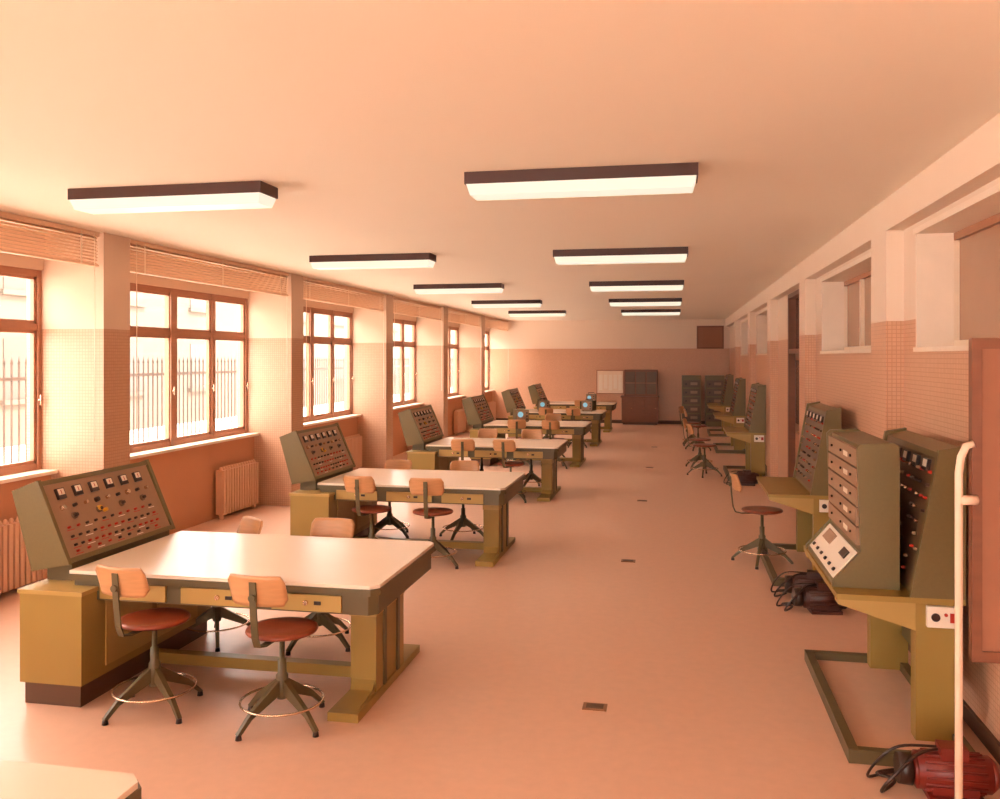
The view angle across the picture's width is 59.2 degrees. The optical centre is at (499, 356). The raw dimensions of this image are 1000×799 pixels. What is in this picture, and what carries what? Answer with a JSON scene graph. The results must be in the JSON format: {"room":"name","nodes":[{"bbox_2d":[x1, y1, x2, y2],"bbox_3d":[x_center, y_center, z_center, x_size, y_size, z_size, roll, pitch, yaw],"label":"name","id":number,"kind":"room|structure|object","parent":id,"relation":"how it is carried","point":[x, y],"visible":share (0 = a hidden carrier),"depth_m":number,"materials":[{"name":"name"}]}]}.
{"room":"electronics workshop","nodes":[
{"label":"electronics workshop","id":0,"kind":"room"},
{"bbox_2d":[0,227,491,593],"bbox_3d":[-3.264,0.450,12.170,0.810,3.200,32.400,0,0,11],"label":"wall","id":1,"kind":"structure","parent":0,"point":[186,478],"depth_m":10.97,"materials":[{"name":"paint"}]},
{"bbox_2d":[0,265,41,475],"bbox_3d":[-4.673,0.120,6.460,0.123,1.860,3.650,0,0,11],"label":"window","id":2,"kind":"structure","parent":1,"relation":"in","point":[33,326],"depth_m":8.18,"materials":[{"name":"brown wood"}]},
{"bbox_2d":[130,283,247,452],"bbox_3d":[-3.883,0.120,10.433,0.123,1.860,3.650,0,0,11],"label":"window","id":3,"kind":"structure","parent":1,"relation":"in","point":[170,332],"depth_m":10.93,"materials":[{"name":"brown wood"}]},
{"bbox_2d":[0,390,494,483],"bbox_3d":[-3.450,1.067,12.411,0.330,0.035,31.990,0,0,11],"label":"window sill","id":4,"kind":"structure","parent":1,"relation":"attached to","point":[41,472],"depth_m":10.44,"materials":[{"name":"stone"}]},
{"bbox_2d":[303,306,352,422],"bbox_3d":[-3.093,0.120,14.405,0.123,1.860,3.650,0,0,11],"label":"window","id":5,"kind":"structure","parent":1,"relation":"in","point":[330,340],"depth_m":15.22,"materials":[{"name":"brown wood"}]},
{"bbox_2d":[393,319,416,406],"bbox_3d":[-2.303,0.120,18.377,0.123,1.860,3.650,0,0,11],"label":"window","id":6,"kind":"structure","parent":1,"relation":"in","point":[401,343],"depth_m":19.29,"materials":[{"name":"brown wood"}]},
{"bbox_2d":[448,326,459,396],"bbox_3d":[-1.513,0.120,22.349,0.123,1.860,3.650,0,0,11],"label":"window","id":7,"kind":"structure","parent":1,"relation":"in","point":[455,346],"depth_m":23.88,"materials":[{"name":"brown wood"}]},
{"bbox_2d":[485,331,489,389],"bbox_3d":[-0.724,0.120,26.322,0.123,1.860,3.650,0,0,11],"label":"window","id":8,"kind":"structure","parent":1,"relation":"in","point":[487,332],"depth_m":28.06,"materials":[{"name":"brown wood"}]},
{"bbox_2d":[0,0,999,320],"bbox_3d":[0.316,-1.225,11.458,8.250,0.150,32.800,0,0,11],"label":"ceiling","id":9,"kind":"structure","parent":0,"point":[367,119],"depth_m":4.28,"materials":[{"name":"paint"}]},
{"bbox_2d":[0,211,99,440],"bbox_3d":[-4.056,-0.190,6.338,0.071,1.910,3.590,0,0,11],"label":"blind","id":10,"kind":"object","parent":9,"relation":"hanging from","point":[5,216],"visible":1,"depth_m":7.48,"materials":[{"name":"wood"}]},
{"bbox_2d":[68,181,277,213],"bbox_3d":[-2.232,-1.080,6.001,1.420,0.140,0.260,0,0,11],"label":"ceiling lamp","id":11,"kind":"object","parent":9,"relation":"attached to","point":[239,194],"depth_m":5.90,"materials":[{"name":"white plastic"}]},
{"bbox_2d":[130,239,288,429],"bbox_3d":[-3.266,-0.190,10.310,0.071,1.910,3.590,0,0,11],"label":"blind","id":12,"kind":"object","parent":9,"relation":"hanging from","point":[134,243],"visible":0.95,"depth_m":9.81,"materials":[{"name":"wood"}]},
{"bbox_2d":[303,277,384,406],"bbox_3d":[-2.476,-0.190,14.282,0.071,1.910,3.590,0,0,11],"label":"blind","id":13,"kind":"object","parent":9,"relation":"hanging from","point":[306,279],"visible":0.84,"depth_m":13.99,"materials":[{"name":"wood"}]},
{"bbox_2d":[309,253,435,269],"bbox_3d":[-1.443,-1.080,9.973,1.420,0.140,0.260,0,0,11],"label":"ceiling lamp","id":14,"kind":"object","parent":9,"relation":"attached to","point":[401,260],"depth_m":9.86,"materials":[{"name":"white plastic"}]},
{"bbox_2d":[393,296,441,394],"bbox_3d":[-1.687,-0.190,18.255,0.071,1.910,3.590,0,0,11],"label":"blind","id":15,"kind":"object","parent":9,"relation":"hanging from","point":[395,299],"visible":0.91,"depth_m":17.96,"materials":[{"name":"wood"}]},
{"bbox_2d":[413,283,503,293],"bbox_3d":[-0.653,-1.080,13.945,1.420,0.140,0.260,0,0,11],"label":"ceiling lamp","id":16,"kind":"object","parent":9,"relation":"attached to","point":[473,288],"depth_m":13.83,"materials":[{"name":"white plastic"}]},
{"bbox_2d":[448,308,480,384],"bbox_3d":[-0.896,-0.190,22.227,0.071,1.910,3.590,0,0,11],"label":"blind","id":17,"kind":"object","parent":9,"relation":"hanging from","point":[473,315],"visible":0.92,"depth_m":22.45,"materials":[{"name":"wood"}]},
{"bbox_2d":[485,316,507,382],"bbox_3d":[-0.107,-0.190,26.199,0.071,1.910,3.590,0,0,11],"label":"blind","id":18,"kind":"object","parent":9,"relation":"hanging from","point":[487,318],"visible":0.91,"depth_m":25.64,"materials":[{"name":"paper"}]},
{"bbox_2d":[471,300,541,307],"bbox_3d":[0.137,-1.080,17.917,1.420,0.140,0.260,0,0,11],"label":"ceiling lamp","id":19,"kind":"object","parent":9,"relation":"attached to","point":[477,303],"depth_m":17.81,"materials":[{"name":"white plastic"}]},
{"bbox_2d":[508,310,565,316],"bbox_3d":[0.927,-1.080,21.890,1.420,0.140,0.260,0,0,11],"label":"ceiling lamp","id":20,"kind":"object","parent":9,"relation":"attached to","point":[538,313],"depth_m":21.77,"materials":[{"name":"white plastic"}]},
{"bbox_2d":[464,162,697,200],"bbox_3d":[0.499,-1.080,5.457,1.420,0.140,0.260,0,0,11],"label":"ceiling lamp","id":21,"kind":"object","parent":9,"relation":"attached to","point":[666,178],"depth_m":5.35,"materials":[{"name":"white plastic"}]},
{"bbox_2d":[553,247,687,264],"bbox_3d":[1.289,-1.080,9.430,1.420,0.140,0.260,0,0,11],"label":"ceiling lamp","id":22,"kind":"object","parent":9,"relation":"attached to","point":[651,254],"depth_m":9.32,"materials":[{"name":"white plastic"}]},
{"bbox_2d":[589,280,683,291],"bbox_3d":[2.079,-1.080,13.402,1.420,0.140,0.260,0,0,11],"label":"ceiling lamp","id":23,"kind":"object","parent":9,"relation":"attached to","point":[654,285],"depth_m":13.29,"materials":[{"name":"white plastic"}]},
{"bbox_2d":[609,298,681,306],"bbox_3d":[2.869,-1.080,17.374,1.420,0.140,0.260,0,0,11],"label":"ceiling lamp","id":24,"kind":"object","parent":9,"relation":"attached to","point":[633,301],"depth_m":17.26,"materials":[{"name":"white plastic"}]},
{"bbox_2d":[621,309,680,315],"bbox_3d":[3.659,-1.080,21.346,1.420,0.140,0.260,0,0,11],"label":"ceiling lamp","id":25,"kind":"object","parent":9,"relation":"attached to","point":[634,312],"depth_m":21.23,"materials":[{"name":"white plastic"}]},
{"bbox_2d":[0,423,999,798],"bbox_3d":[0.316,2.110,11.458,8.250,0.120,32.800,0,0,11],"label":"floor","id":26,"kind":"structure","parent":0,"point":[707,685],"depth_m":5.54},
{"bbox_2d":[0,516,46,593],"bbox_3d":[-4.216,1.720,7.615,0.120,0.660,1.045,0,0,11],"label":"radiator","id":27,"kind":"object","parent":26,"relation":"on","point":[15,569],"visible":0.47,"depth_m":7.57,"materials":[{"name":"metal"}]},
{"bbox_2d":[0,760,140,798],"bbox_3d":[-2.361,1.403,2.325,2.382,1.295,1.480,0,0,11],"label":"workbench","id":28,"kind":"object","parent":26,"relation":"on","point":[18,780],"visible":1,"depth_m":2.64,"materials":[{"name":"laminate"}]},
{"bbox_2d":[95,564,202,725],"bbox_3d":[-2.021,1.601,5.077,0.496,0.897,0.555,0,0,-3],"label":"swivel chair","id":29,"kind":"object","parent":26,"relation":"on","point":[116,582],"visible":1,"depth_m":4.97,"materials":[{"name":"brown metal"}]},
{"bbox_2d":[12,459,434,723],"bbox_3d":[-1.725,1.403,5.726,2.382,1.295,1.480,0,0,11],"label":"workbench","id":30,"kind":"object","parent":26,"relation":"on","point":[72,652],"visible":0.98,"depth_m":5.39,"materials":[{"name":"laminate"}]},
{"bbox_2d":[186,516,262,651],"bbox_3d":[-2.033,1.628,6.439,0.482,0.843,0.554,0,0,30],"label":"swivel chair","id":31,"kind":"object","parent":26,"relation":"on","point":[248,524],"visible":0.47,"depth_m":6.42,"materials":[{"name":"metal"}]},
{"bbox_2d":[216,459,257,519],"bbox_3d":[-3.426,1.720,11.588,0.120,0.660,1.045,0,0,11],"label":"radiator","id":32,"kind":"object","parent":26,"relation":"on","point":[236,484],"visible":1,"depth_m":11.38,"materials":[{"name":"metal"}]},
{"bbox_2d":[228,573,324,741],"bbox_3d":[-1.230,1.601,4.888,0.496,0.897,0.555,0,0,-7],"label":"swivel chair","id":33,"kind":"object","parent":26,"relation":"on","point":[254,592],"visible":1,"depth_m":4.79,"materials":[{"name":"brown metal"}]},
{"bbox_2d":[286,518,354,655],"bbox_3d":[-1.295,1.628,6.338,0.482,0.843,0.554,0,0,-7],"label":"swivel chair","id":34,"kind":"object","parent":26,"relation":"on","point":[320,527],"visible":0.46,"depth_m":6.52,"materials":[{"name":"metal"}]},
{"bbox_2d":[344,434,361,469],"bbox_3d":[-2.636,1.720,15.560,0.120,0.660,1.045,0,0,11],"label":"radiator","id":35,"kind":"object","parent":26,"relation":"on","point":[354,442],"visible":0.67,"depth_m":15.66,"materials":[{"name":"metal"}]},
{"bbox_2d":[343,475,391,538],"bbox_3d":[-1.296,1.601,8.776,0.496,0.897,0.555,0,0,-3],"label":"swivel chair","id":36,"kind":"object","parent":26,"relation":"on","point":[353,484],"visible":0.7,"depth_m":8.57,"materials":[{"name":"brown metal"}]},
{"bbox_2d":[374,459,411,537],"bbox_3d":[-1.254,1.628,10.104,0.496,0.843,0.555,0,0,-7],"label":"swivel chair","id":37,"kind":"object","parent":26,"relation":"on","point":[389,519],"visible":0.48,"depth_m":10.14,"materials":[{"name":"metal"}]},
{"bbox_2d":[279,422,525,566],"bbox_3d":[-0.998,1.403,9.385,2.382,1.295,1.480,0,0,11],"label":"workbench","id":38,"kind":"object","parent":26,"relation":"on","point":[318,459],"visible":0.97,"depth_m":9.03,"materials":[{"name":"laminate"}]},
{"bbox_2d":[409,478,458,568],"bbox_3d":[-0.661,1.601,8.632,0.482,0.897,0.554,0,0,-9],"label":"swivel chair","id":39,"kind":"object","parent":26,"relation":"on","point":[426,487],"visible":0.83,"depth_m":8.43,"materials":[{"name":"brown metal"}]},
{"bbox_2d":[454,408,465,434],"bbox_3d":[-1.056,1.720,23.504,0.120,0.660,1.045,0,0,11],"label":"radiator","id":40,"kind":"object","parent":26,"relation":"on","point":[459,415],"visible":0.94,"depth_m":23.15,"materials":[{"name":"metal"}]},
{"bbox_2d":[439,460,482,539],"bbox_3d":[-0.422,1.628,9.996,0.482,0.843,0.554,0,0,-17],"label":"swivel chair","id":41,"kind":"object","parent":26,"relation":"on","point":[459,465],"visible":0.63,"depth_m":10.00,"materials":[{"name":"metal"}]},
{"bbox_2d":[451,439,478,462],"bbox_3d":[-0.492,1.601,12.595,0.482,0.897,0.554,0,0,-12],"label":"swivel chair","id":42,"kind":"object","parent":26,"relation":"on","point":[462,445],"visible":0.33,"depth_m":12.35,"materials":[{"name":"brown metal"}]},
{"bbox_2d":[398,404,567,501],"bbox_3d":[-0.227,1.403,13.259,2.382,1.295,1.480,0,0,11],"label":"workbench","id":43,"kind":"object","parent":26,"relation":"on","point":[421,429],"visible":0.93,"depth_m":12.85,"materials":[{"name":"laminate"}]},
{"bbox_2d":[478,428,497,470],"bbox_3d":[-0.277,1.601,13.967,0.496,0.897,0.555,0,0,-1],"label":"swivel chair","id":44,"kind":"object","parent":26,"relation":"on","point":[482,432],"visible":0.41,"depth_m":14.19,"materials":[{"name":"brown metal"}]},
{"bbox_2d":[488,401,495,420],"bbox_3d":[-0.266,1.720,27.476,0.120,0.660,1.045,0,0,11],"label":"radiator","id":45,"kind":"object","parent":26,"relation":"on","point":[492,405],"visible":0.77,"depth_m":27.49,"materials":[{"name":"metal"}]},
{"bbox_2d":[493,439,526,502],"bbox_3d":[0.143,1.601,12.519,0.483,0.897,0.554,0,0,3],"label":"swivel chair","id":46,"kind":"object","parent":26,"relation":"on","point":[503,446],"visible":0.69,"depth_m":12.31,"materials":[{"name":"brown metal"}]},
{"bbox_2d":[505,420,529,464],"bbox_3d":[0.329,1.601,16.460,0.482,0.897,0.554,0,0,-15],"label":"swivel chair","id":47,"kind":"object","parent":26,"relation":"on","point":[512,424],"visible":0.56,"depth_m":16.23,"materials":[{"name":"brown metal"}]},
{"bbox_2d":[462,394,591,466],"bbox_3d":[0.543,1.403,17.133,2.382,1.295,1.480,0,0,11],"label":"workbench","id":48,"kind":"object","parent":26,"relation":"on","point":[478,413],"visible":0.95,"depth_m":16.76,"materials":[{"name":"laminate"}]},
{"bbox_2d":[513,407,528,421],"bbox_3d":[0.415,1.134,17.440,0.260,0.287,0.390,0,0,-9],"label":"oscilloscope","id":49,"kind":"object","parent":48,"relation":"on","point":[518,414],"visible":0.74,"depth_m":17.27,"materials":[{"name":"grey metal"}]},
{"bbox_2d":[521,429,542,486],"bbox_3d":[0.482,1.601,13.762,0.482,0.897,0.554,0,0,-13],"label":"swivel chair","id":50,"kind":"object","parent":26,"relation":"on","point":[526,433],"visible":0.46,"depth_m":13.96,"materials":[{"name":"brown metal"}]},
{"bbox_2d":[538,408,552,438],"bbox_3d":[1.077,1.601,20.236,0.482,0.897,0.554,0,0,-11],"label":"swivel chair","id":51,"kind":"object","parent":26,"relation":"on","point":[542,411],"visible":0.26,"depth_m":20.00,"materials":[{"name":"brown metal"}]},
{"bbox_2d":[501,388,606,446],"bbox_3d":[1.304,1.403,20.958,2.382,1.295,1.480,0,0,11],"label":"workbench","id":52,"kind":"object","parent":26,"relation":"on","point":[512,399],"visible":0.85,"depth_m":20.52,"materials":[{"name":"metal"}]},
{"bbox_2d":[537,398,549,409],"bbox_3d":[1.037,1.134,21.088,0.260,0.287,0.390,0,0,-4],"label":"oscilloscope","id":53,"kind":"object","parent":52,"relation":"on","point":[540,403],"visible":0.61,"depth_m":20.91,"materials":[{"name":"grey metal"}]},
{"bbox_2d":[582,399,595,410],"bbox_3d":[2.109,1.134,20.875,0.260,0.287,0.390,0,0,21],"label":"oscilloscope","id":54,"kind":"object","parent":52,"relation":"on","point":[587,405],"visible":1,"depth_m":20.72,"materials":[{"name":"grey metal"}]},
{"bbox_2d":[541,420,567,468],"bbox_3d":[0.992,1.601,16.274,0.496,0.897,0.555,0,0,-5],"label":"swivel chair","id":55,"kind":"object","parent":26,"relation":"on","point":[546,424],"visible":0.54,"depth_m":16.04,"materials":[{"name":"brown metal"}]},
{"bbox_2d":[545,414,564,456],"bbox_3d":[1.057,1.601,17.676,0.482,0.897,0.554,0,0,-13],"label":"swivel chair","id":56,"kind":"object","parent":26,"relation":"on","point":[558,417],"visible":0.24,"depth_m":17.91,"materials":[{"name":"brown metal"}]},
{"bbox_2d":[528,383,616,432],"bbox_3d":[2.045,1.403,24.685,2.382,1.295,1.480,0,0,11],"label":"workbench","id":57,"kind":"object","parent":26,"relation":"on","point":[536,391],"visible":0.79,"depth_m":24.23,"materials":[{"name":"laminate"}]},
{"bbox_2d":[586,392,596,401],"bbox_3d":[2.559,1.134,24.660,0.260,0.287,0.390,0,0,11],"label":"oscilloscope","id":58,"kind":"object","parent":57,"relation":"on","point":[588,396],"visible":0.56,"depth_m":24.49,"materials":[{"name":"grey metal"}]},
{"bbox_2d":[566,408,586,447],"bbox_3d":[1.742,1.601,20.052,0.482,0.897,0.554,0,0,5],"label":"swivel chair","id":59,"kind":"object","parent":26,"relation":"on","point":[572,412],"visible":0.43,"depth_m":19.83,"materials":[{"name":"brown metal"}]},
{"bbox_2d":[574,400,590,432],"bbox_3d":[2.210,1.601,23.885,0.482,0.897,0.554,0,0,-10],"label":"swivel chair","id":60,"kind":"object","parent":26,"relation":"on","point":[576,402],"visible":0.23,"depth_m":23.65,"materials":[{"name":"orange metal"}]},
{"bbox_2d":[582,702,607,711],"bbox_3d":[0.555,2.046,5.151,0.140,0.009,0.100,0,0,11],"label":"outlet plate","id":61,"kind":"object","parent":26,"relation":"on","point":[586,705],"visible":1,"depth_m":5.14,"materials":[{"name":"brown metal"}]},
{"bbox_2d":[621,559,635,562],"bbox_3d":[1.289,2.046,8.838,0.140,0.009,0.100,0,0,11],"label":"outlet plate","id":62,"kind":"object","parent":26,"relation":"on","point":[622,560],"visible":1,"depth_m":8.83,"materials":[{"name":"metal"}]},
{"bbox_2d":[621,370,658,424],"bbox_3d":[4.271,1.220,26.832,1.150,1.660,0.500,0,0,11],"label":"display cabinet","id":63,"kind":"object","parent":26,"relation":"on","point":[640,398],"visible":1,"depth_m":26.69,"materials":[{"name":"brown wood"}]},
{"bbox_2d":[679,406,700,445],"bbox_3d":[4.428,1.601,20.437,0.554,0.897,0.482,0,0,13],"label":"swivel chair","id":64,"kind":"object","parent":26,"relation":"on","point":[681,408],"visible":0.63,"depth_m":20.39,"materials":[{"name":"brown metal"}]},
{"bbox_2d":[682,375,700,424],"bbox_3d":[5.700,1.300,26.229,0.550,1.500,0.525,0,0,11],"label":"equipment rack","id":65,"kind":"object","parent":26,"relation":"on","point":[691,384],"visible":0.94,"depth_m":25.98,"materials":[{"name":"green metal"}]},
{"bbox_2d":[683,409,710,450],"bbox_3d":[4.328,1.601,19.422,0.554,0.897,0.482,0,0,-7],"label":"swivel chair","id":66,"kind":"object","parent":26,"relation":"on","point":[685,412],"visible":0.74,"depth_m":19.40,"materials":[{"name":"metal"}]},
{"bbox_2d":[682,418,712,467],"bbox_3d":[3.655,1.601,16.304,0.555,0.897,0.496,0,0,-1],"label":"swivel chair","id":67,"kind":"object","parent":26,"relation":"on","point":[699,456],"visible":0.87,"depth_m":16.26,"materials":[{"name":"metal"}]},
{"bbox_2d":[686,423,722,477],"bbox_3d":[3.490,1.601,15.194,0.554,0.897,0.482,0,0,-22],"label":"swivel chair","id":68,"kind":"object","parent":26,"relation":"on","point":[689,429],"visible":1,"depth_m":15.16,"materials":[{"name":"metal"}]},
{"bbox_2d":[705,375,724,426],"bbox_3d":[6.367,1.300,26.097,0.550,1.500,0.525,0,0,11],"label":"equipment rack","id":69,"kind":"object","parent":26,"relation":"on","point":[714,384],"visible":0.81,"depth_m":25.87,"materials":[{"name":"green metal"}]},
{"bbox_2d":[707,374,733,436],"bbox_3d":[5.843,1.258,23.384,0.640,1.585,1.550,0,0,11],"label":"console","id":70,"kind":"object","parent":26,"relation":"on","point":[724,406],"visible":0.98,"depth_m":22.89,"materials":[{"name":"green metal"}]},
{"bbox_2d":[713,377,745,453],"bbox_3d":[5.063,1.258,19.461,0.640,1.585,1.550,0,0,11],"label":"console","id":71,"kind":"object","parent":26,"relation":"on","point":[736,416],"visible":1,"depth_m":18.96,"materials":[{"name":"green metal"}]},
{"bbox_2d":[724,470,758,485],"bbox_3d":[3.898,1.934,14.165,0.580,0.238,0.307,0,0,11],"label":"motor","id":72,"kind":"object","parent":26,"relation":"on","point":[746,477],"visible":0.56,"depth_m":14.03,"materials":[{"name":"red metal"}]},
{"bbox_2d":[723,383,765,480],"bbox_3d":[4.224,1.258,15.244,0.640,1.585,1.550,0,0,11],"label":"console","id":73,"kind":"object","parent":26,"relation":"on","point":[753,432],"visible":0.99,"depth_m":14.75,"materials":[{"name":"green metal"}]},
{"bbox_2d":[729,471,793,569],"bbox_3d":[2.565,1.601,8.755,0.554,0.897,0.482,0,0,-15],"label":"swivel chair","id":74,"kind":"object","parent":26,"relation":"on","point":[761,542],"visible":1,"depth_m":8.72,"materials":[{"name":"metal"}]},
{"bbox_2d":[771,570,823,596],"bbox_3d":[2.614,1.934,7.522,0.580,0.238,0.307,0,0,19],"label":"motor","id":75,"kind":"object","parent":26,"relation":"on","point":[810,576],"visible":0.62,"depth_m":7.45,"materials":[{"name":"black metal"}]},
{"bbox_2d":[756,401,841,586],"bbox_3d":[2.898,1.258,8.574,0.640,1.585,1.550,0,0,11],"label":"console","id":76,"kind":"object","parent":26,"relation":"on","point":[806,492],"visible":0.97,"depth_m":8.43,"materials":[{"name":"green metal"}]},
{"bbox_2d":[776,580,847,614],"bbox_3d":[2.549,1.934,7.155,0.580,0.238,0.307,0,0,5],"label":"motor","id":77,"kind":"object","parent":26,"relation":"on","point":[817,597],"visible":0.81,"depth_m":7.03,"materials":[{"name":"red metal"}]},
{"bbox_2d":[804,428,975,766],"bbox_3d":[2.215,1.258,5.142,0.640,1.585,1.550,0,0,11],"label":"console","id":78,"kind":"object","parent":26,"relation":"on","point":[874,701],"visible":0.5,"depth_m":4.71,"materials":[{"name":"green metal"}]},
{"bbox_2d":[806,429,899,589],"bbox_3d":[2.102,0.869,5.312,0.350,0.800,1.000,0,0,11],"label":"rack","id":79,"kind":"object","parent":78,"relation":"on","point":[858,546],"visible":1,"depth_m":4.83,"materials":[{"name":"green metal"}]},
{"bbox_2d":[866,739,999,798],"bbox_3d":[2.056,1.934,4.183,0.580,0.238,0.307,0,0,11],"label":"motor","id":80,"kind":"object","parent":26,"relation":"on","point":[931,770],"visible":0.98,"depth_m":4.07,"materials":[{"name":"red metal"}]},
{"bbox_2d":[955,338,999,798],"bbox_3d":[1.918,0.990,3.248,0.474,2.120,0.520,0,0,11],"label":"blackboard","id":81,"kind":"object","parent":26,"relation":"on","point":[983,446],"visible":1,"depth_m":3.26,"materials":[{"name":"brown wood"}]},
{"bbox_2d":[485,319,729,420],"bbox_3d":[3.495,0.450,27.445,8.250,3.200,0.200,0,0,11],"label":"wall","id":82,"kind":"structure","parent":0,"point":[564,356],"depth_m":27.44,"materials":[{"name":"paint"}]},
{"bbox_2d":[496,418,704,423],"bbox_3d":[3.342,2.000,27.366,7.320,0.100,0.015,0,0,11],"label":"baseboard","id":83,"kind":"structure","parent":82,"relation":"attached to","point":[602,421],"depth_m":27.06,"materials":[{"name":"brown wood"}]},
{"bbox_2d":[596,370,623,393],"bbox_3d":[3.421,0.775,27.328,0.850,0.750,0.039,0,0,11],"label":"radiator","id":84,"kind":"object","parent":82,"relation":"attached to","point":[607,381],"visible":1,"depth_m":27.31,"materials":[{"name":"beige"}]},
{"bbox_2d":[697,326,723,348],"bbox_3d":[6.387,-0.600,26.735,0.800,0.700,0.045,0,0,11],"label":"chart","id":85,"kind":"object","parent":82,"relation":"attached to","point":[708,337],"visible":1,"depth_m":26.71,"materials":[{"name":"brown wood"}]},
{"bbox_2d":[730,294,788,476],"bbox_3d":[5.739,0.565,19.760,0.550,2.970,14.000,0,0,11],"label":"wall","id":86,"kind":"structure","parent":0,"point":[770,370],"depth_m":14.12,"materials":[{"name":"paint"}]},
{"bbox_2d":[740,318,747,355],"bbox_3d":[5.763,-0.453,20.061,0.320,0.835,3.260,0,0,11],"label":"window","id":87,"kind":"structure","parent":86,"relation":"in","point":[744,324],"depth_m":21.61,"materials":[{"name":"paint"}]},
{"bbox_2d":[756,308,766,354],"bbox_3d":[4.964,-0.453,16.040,0.320,0.835,3.060,0,0,11],"label":"window","id":88,"kind":"structure","parent":86,"relation":"in","point":[762,315],"depth_m":17.49,"materials":[{"name":"paint"}]},
{"bbox_2d":[799,177,999,741],"bbox_3d":[2.433,0.565,3.136,0.550,2.970,16.900,0,0,11],"label":"wall","id":89,"kind":"structure","parent":0,"point":[892,386],"depth_m":6.37,"materials":[{"name":"paint"}]},
{"bbox_2d":[788,289,798,476],"bbox_3d":[4.166,0.570,12.171,0.175,2.960,1.494,0,0,11],"label":"door","id":90,"kind":"structure","parent":89,"relation":"in","point":[793,298],"depth_m":12.85,"materials":[{"name":"brown wood"}]},
{"bbox_2d":[820,252,870,353],"bbox_3d":[3.452,-0.453,8.439,0.320,0.835,2.760,0,0,11],"label":"window","id":91,"kind":"structure","parent":89,"relation":"in","point":[846,292],"depth_m":9.43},
{"bbox_2d":[725,113,999,326],"bbox_3d":[3.945,-1.032,10.737,0.550,0.235,32.400,0,0,11],"label":"beam","id":92,"kind":"structure","parent":89,"relation":"attached to","point":[973,163],"depth_m":5.74,"materials":[{"name":"paint"}]},
{"bbox_2d":[765,464,999,764],"bbox_3d":[3.783,2.005,10.769,0.020,0.090,32.400,0,0,11],"label":"baseboard","id":93,"kind":"structure","parent":89,"relation":"attached to","point":[973,721],"depth_m":4.70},
{"bbox_2d":[913,183,999,351],"bbox_3d":[2.662,-0.453,4.466,0.320,0.835,3.060,0,0,11],"label":"window","id":94,"kind":"structure","parent":89,"relation":"in","point":[958,249],"depth_m":5.72,"materials":[{"name":"paint"}]},
{"label":"outside","id":95,"kind":"structure","parent":0,"visible":0},
{"bbox_2d":[0,387,451,464],"bbox_3d":[-8.373,2.275,34.801,50.000,0.150,115.000,0,0,11],"label":"ground","id":96,"kind":"structure","parent":95,"point":[22,447],"depth_m":25.98,"materials":[{"name":"white"}]},
{"bbox_2d":[0,356,452,464],"bbox_3d":[-5.757,1.090,17.196,0.040,2.220,47.514,0,0,11],"label":"iron fence","id":97,"kind":"object","parent":96,"relation":"on","point":[11,378],"visible":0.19,"depth_m":16.87,"materials":[{"name":"white metal"}]},
{"bbox_2d":[0,276,452,447],"bbox_3d":[-8.487,-0.775,49.608,4.400,5.950,86.000,0,0,11],"label":"building","id":98,"kind":"structure","parent":96,"relation":"on","point":[191,313],"depth_m":28.12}
]}

